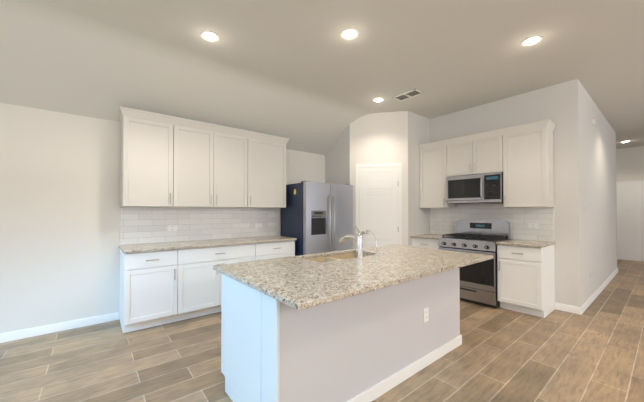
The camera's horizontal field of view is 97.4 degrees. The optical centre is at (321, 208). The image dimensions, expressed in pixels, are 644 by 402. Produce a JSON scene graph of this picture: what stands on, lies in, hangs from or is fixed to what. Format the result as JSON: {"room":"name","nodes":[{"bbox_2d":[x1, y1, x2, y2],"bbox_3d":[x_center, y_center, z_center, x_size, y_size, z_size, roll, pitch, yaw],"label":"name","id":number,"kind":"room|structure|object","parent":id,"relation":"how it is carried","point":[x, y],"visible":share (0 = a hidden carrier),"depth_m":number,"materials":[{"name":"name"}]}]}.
{"room":"kitchen","nodes":[
{"label":"kitchen","id":0,"kind":"room"},
{"bbox_2d":[0,103,324,333],"bbox_3d":[-0.615,-0.192,5.085,17.320,3.150,0.120,1,-1,-39],"label":"wall","id":1,"kind":"structure","parent":0,"point":[59,217],"depth_m":3.14,"materials":[{"name":"white paint"}]},
{"bbox_2d":[0,312,118,342],"bbox_3d":[-4.888,1.295,1.508,6.195,0.092,0.014,1,-1,-39],"label":"baseboard","id":2,"kind":"structure","parent":1,"relation":"attached to","point":[39,330],"depth_m":3.10,"materials":[{"name":"white paint"}]},
{"bbox_2d":[118,107,181,206],"bbox_3d":[-2.149,-0.573,3.532,0.575,1.105,0.335,1,-1,-39],"label":"upper cabinet","id":3,"kind":"object","parent":1,"relation":"attached to","point":[169,161],"depth_m":3.39,"materials":[{"name":"white wood"}]},
{"bbox_2d":[120,207,275,244],"bbox_3d":[-1.634,0.238,4.166,2.185,0.502,0.011,1,-1,-39],"label":"backsplash","id":4,"kind":"structure","parent":1,"relation":"attached to","point":[141,225],"depth_m":4.00,"materials":[{"name":"tile"}]},
{"bbox_2d":[168,225,176,230],"bbox_3d":[-2.024,0.269,3.833,0.115,0.075,0.008,1,-1,-39],"label":"outlet","id":5,"kind":"object","parent":4,"relation":"attached to","point":[172,227],"visible":1,"depth_m":3.83,"materials":[{"name":"white plastic"}]},
{"bbox_2d":[255,223,261,227],"bbox_3d":[-1.038,0.278,4.634,0.115,0.075,0.008,1,-1,-39],"label":"outlet","id":6,"kind":"object","parent":4,"relation":"attached to","point":[257,225],"visible":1,"depth_m":4.63,"materials":[{"name":"white plastic"}]},
{"bbox_2d":[174,118,253,207],"bbox_3d":[-1.584,-0.568,3.991,1.099,1.105,0.335,1,-1,-39],"label":"upper cabinet","id":7,"kind":"object","parent":1,"relation":"attached to","point":[216,163],"depth_m":3.87,"materials":[{"name":"white wood"}]},
{"bbox_2d":[254,134,285,207],"bbox_3d":[-0.964,-0.563,4.496,0.721,1.105,0.335,1,-1,-39],"label":"upper cabinet","id":8,"kind":"object","parent":1,"relation":"attached to","point":[269,151],"depth_m":4.41,"materials":[{"name":"white wood"}]},
{"bbox_2d":[0,260,643,401],"bbox_3d":[2.347,1.393,1.423,17.320,0.100,9.514,1,-1,-39],"label":"floor","id":9,"kind":"structure","parent":0,"point":[594,352],"depth_m":2.50,"materials":[{"name":"brown tile"}]},
{"bbox_2d":[119,249,182,332],"bbox_3d":[-2.071,0.921,3.420,0.575,0.880,0.605,1,-1,-39],"label":"base cabinet","id":10,"kind":"object","parent":9,"relation":"on","point":[158,288],"depth_m":3.18,"materials":[{"name":"white wood"}]},
{"bbox_2d":[119,236,296,252],"bbox_3d":[-1.437,0.471,3.913,2.199,0.030,0.623,1,-1,-39],"label":"countertop","id":11,"kind":"structure","parent":10,"relation":"on","point":[134,248],"depth_m":3.64,"materials":[{"name":"stone"}]},
{"bbox_2d":[183,243,258,319],"bbox_3d":[-1.506,0.926,3.879,1.099,0.880,0.605,1,-1,-39],"label":"base cabinet","id":12,"kind":"object","parent":9,"relation":"on","point":[202,285],"depth_m":3.55,"materials":[{"name":"white wood"}]},
{"bbox_2d":[259,240,294,259],"bbox_3d":[-0.886,0.931,4.383,0.721,0.880,0.605,1,-1,-39],"label":"base cabinet","id":13,"kind":"object","parent":9,"relation":"on","point":[267,250],"depth_m":4.17,"materials":[{"name":"white wood"}]},
{"bbox_2d":[281,181,352,255],"bbox_3d":[-0.066,0.476,4.886,1.011,1.785,0.807,1,-1,-39],"label":"refrigerator","id":14,"kind":"object","parent":9,"relation":"on","point":[316,217],"visible":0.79,"depth_m":4.56,"materials":[{"name":"silver metal"}]},
{"bbox_2d":[221,268,461,401],"bbox_3d":[0.299,0.911,2.509,2.104,0.881,0.892,1,-1,-39],"label":"kitchen island","id":15,"kind":"object","parent":9,"relation":"on","point":[370,346],"visible":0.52,"depth_m":1.89,"materials":[{"name":"grey paint"}]},
{"bbox_2d":[213,244,493,309],"bbox_3d":[0.389,0.455,2.406,2.210,0.030,1.161,1,-1,-39],"label":"island countertop","id":16,"kind":"structure","parent":15,"relation":"on","point":[300,282],"depth_m":1.95,"materials":[{"name":"stone"}]},
{"bbox_2d":[306,253,369,262],"bbox_3d":[0.168,0.576,2.654,0.792,0.204,0.392,1,-1,-39],"label":"sink","id":17,"kind":"object","parent":16,"relation":"in","point":[334,257],"visible":0.04,"depth_m":2.81,"materials":[{"name":"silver metal"}]},
{"bbox_2d":[339,226,378,258],"bbox_3d":[0.358,0.297,2.628,0.326,0.289,0.283,1,-1,-39],"label":"faucet","id":18,"kind":"object","parent":16,"relation":"on","point":[358,237],"visible":1,"depth_m":2.46,"materials":[{"name":"silver metal"}]},
{"bbox_2d":[423,307,428,322],"bbox_3d":[0.892,0.914,2.426,0.075,0.115,0.008,1,-1,-39],"label":"outlet","id":19,"kind":"object","parent":15,"relation":"attached to","point":[425,314],"visible":1,"depth_m":2.42,"materials":[{"name":"white plastic"}]},
{"bbox_2d":[412,237,438,248],"bbox_3d":[1.923,0.936,4.854,0.638,0.880,0.510,1,-1,-39],"label":"base cabinet","id":20,"kind":"object","parent":9,"relation":"on","point":[425,243],"visible":0.25,"depth_m":4.67,"materials":[{"name":"white wood"}]},
{"bbox_2d":[411,234,446,238],"bbox_3d":[1.920,0.481,4.856,0.623,0.030,0.510,1,-1,-39],"label":"countertop","id":21,"kind":"structure","parent":20,"relation":"on","point":[432,236],"depth_m":4.75,"materials":[{"name":"stone"}]},
{"bbox_2d":[438,219,509,307],"bbox_3d":[2.297,0.778,4.305,0.693,1.188,0.802,1,-1,-39],"label":"gas range","id":22,"kind":"object","parent":9,"relation":"on","point":[478,283],"visible":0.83,"depth_m":4.08,"materials":[{"name":"silver metal"}]},
{"bbox_2d":[497,244,554,317],"bbox_3d":[2.755,0.925,3.830,0.638,0.880,0.496,1,-1,-39],"label":"base cabinet","id":23,"kind":"object","parent":9,"relation":"on","point":[525,280],"visible":0.96,"depth_m":3.64,"materials":[{"name":"white wood"}]},
{"bbox_2d":[496,239,554,247],"bbox_3d":[2.756,0.470,3.828,0.623,0.030,0.508,1,-1,-39],"label":"countertop","id":24,"kind":"structure","parent":23,"relation":"on","point":[528,243],"depth_m":3.75,"materials":[{"name":"stone"}]},
{"bbox_2d":[0,0,643,154],"bbox_3d":[2.347,-1.481,1.454,17.320,0.951,9.514,1,-1,-39],"label":"ceiling","id":25,"kind":"structure","parent":0,"point":[303,75],"depth_m":3.01,"materials":[{"name":"white paint"}]},
{"bbox_2d":[200,31,218,41],"bbox_3d":[-1.101,-1.687,2.782,0.176,0.007,0.176,1,-1,-39],"label":"recessed light","id":26,"kind":"object","parent":25,"relation":"in","point":[210,36],"visible":1,"depth_m":2.78,"materials":[{"name":"white"}]},
{"bbox_2d":[341,28,358,39],"bbox_3d":[0.268,-1.687,2.747,0.176,0.007,0.176,1,-1,-39],"label":"recessed light","id":27,"kind":"object","parent":25,"relation":"in","point":[349,33],"visible":1,"depth_m":2.74,"materials":[{"name":"white"}]},
{"bbox_2d":[373,98,383,101],"bbox_3d":[0.869,-1.669,4.369,0.176,0.007,0.176,1,-1,-39],"label":"recessed light","id":28,"kind":"object","parent":25,"relation":"in","point":[378,99],"visible":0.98,"depth_m":4.35,"materials":[{"name":"white"}]},
{"bbox_2d":[392,89,423,100],"bbox_3d":[1.270,-1.671,4.193,0.230,0.008,0.400,1,-1,-39],"label":"ceiling vent","id":29,"kind":"object","parent":25,"relation":"in","point":[408,94],"visible":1,"depth_m":4.18,"materials":[{"name":"white metal"}]},
{"bbox_2d":[521,36,542,45],"bbox_3d":[2.117,-1.686,2.858,0.176,0.007,0.176,1,-1,-39],"label":"recessed light","id":30,"kind":"object","parent":25,"relation":"in","point":[532,40],"visible":1,"depth_m":2.86,"materials":[{"name":"white"}]},
{"bbox_2d":[325,124,349,184],"bbox_3d":[0.317,-0.190,5.326,0.100,3.150,0.683,1,-1,-39],"label":"wall","id":31,"kind":"structure","parent":0,"point":[337,163],"depth_m":5.24,"materials":[{"name":"white paint"}]},
{"bbox_2d":[350,111,407,248],"bbox_3d":[0.991,-0.193,4.977,0.995,3.150,0.100,0,-1,12],"label":"wall","id":32,"kind":"structure","parent":0,"point":[381,137],"depth_m":4.92,"materials":[{"name":"white paint"}]},
{"bbox_2d":[355,163,401,247],"bbox_3d":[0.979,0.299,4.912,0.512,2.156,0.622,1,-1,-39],"label":"pantry door","id":33,"kind":"structure","parent":32,"relation":"in","point":[378,195],"depth_m":4.91,"materials":[{"name":"white paint"}]},
{"bbox_2d":[408,111,429,245],"bbox_3d":[1.708,-0.192,5.087,0.699,3.150,0.100,1,-1,-39],"label":"wall","id":34,"kind":"structure","parent":0,"point":[418,134],"depth_m":4.98,"materials":[{"name":"white paint"}]},
{"bbox_2d":[430,79,581,306],"bbox_3d":[2.253,-0.192,5.065,0.120,3.150,3.530,1,-1,-39],"label":"wall","id":35,"kind":"structure","parent":0,"point":[558,105],"depth_m":3.81,"materials":[{"name":"white paint"}]},
{"bbox_2d":[418,118,556,207],"bbox_3d":[2.432,-0.572,4.438,0.371,1.123,1.894,1,-1,-39],"label":"upper cabinet","id":36,"kind":"object","parent":35,"relation":"attached to","point":[520,157],"visible":0.96,"depth_m":4.01,"materials":[{"name":"white wood"}]},
{"bbox_2d":[446,172,502,203],"bbox_3d":[2.409,-0.295,4.421,0.420,0.434,0.808,1,-1,-39],"label":"over-the-range microwave","id":37,"kind":"object","parent":36,"relation":"attached to","point":[477,188],"visible":1,"depth_m":4.27,"materials":[{"name":"silver metal"}]},
{"bbox_2d":[430,203,554,241],"bbox_3d":[2.581,0.205,4.551,0.011,0.576,1.822,1,-1,-39],"label":"backsplash","id":38,"kind":"structure","parent":35,"relation":"attached to","point":[444,220],"depth_m":4.29,"materials":[{"name":"tile"}]},
{"bbox_2d":[528,223,537,228],"bbox_3d":[2.998,0.251,4.017,0.008,0.075,0.115,1,-1,-39],"label":"outlet","id":39,"kind":"object","parent":38,"relation":"attached to","point":[533,225],"visible":1,"depth_m":4.01,"materials":[{"name":"white plastic"}]},
{"bbox_2d":[555,302,579,314],"bbox_3d":[3.235,1.319,3.731,0.014,0.092,0.248,1,-1,-39],"label":"baseboard","id":40,"kind":"structure","parent":35,"relation":"attached to","point":[568,308],"depth_m":3.73,"materials":[{"name":"white paint"}]},
{"bbox_2d":[580,82,616,304],"bbox_3d":[4.895,-0.193,5.014,3.917,3.150,0.120,1,-1,-39],"label":"wall","id":41,"kind":"structure","parent":0,"point":[598,198],"depth_m":4.53,"materials":[{"name":"white paint"}]},
{"bbox_2d":[580,268,617,314],"bbox_3d":[4.887,1.332,4.902,4.051,0.092,0.014,1,-1,-39],"label":"baseboard","id":42,"kind":"structure","parent":41,"relation":"attached to","point":[590,300],"depth_m":4.35,"materials":[{"name":"white paint"}]},
{"bbox_2d":[616,146,643,261],"bbox_3d":[9.059,-0.173,6.817,0.120,3.150,9.394,1,-1,-39],"label":"wall","id":43,"kind":"structure","parent":0,"point":[629,164],"depth_m":7.64,"materials":[{"name":"white paint"}]},
{"bbox_2d":[616,180,643,260],"bbox_3d":[8.437,0.339,7.463,0.020,2.140,0.990,1,-1,-39],"label":"door","id":44,"kind":"structure","parent":43,"relation":"attached to","point":[630,228],"depth_m":7.62,"materials":[{"name":"white paint"}]}
]}

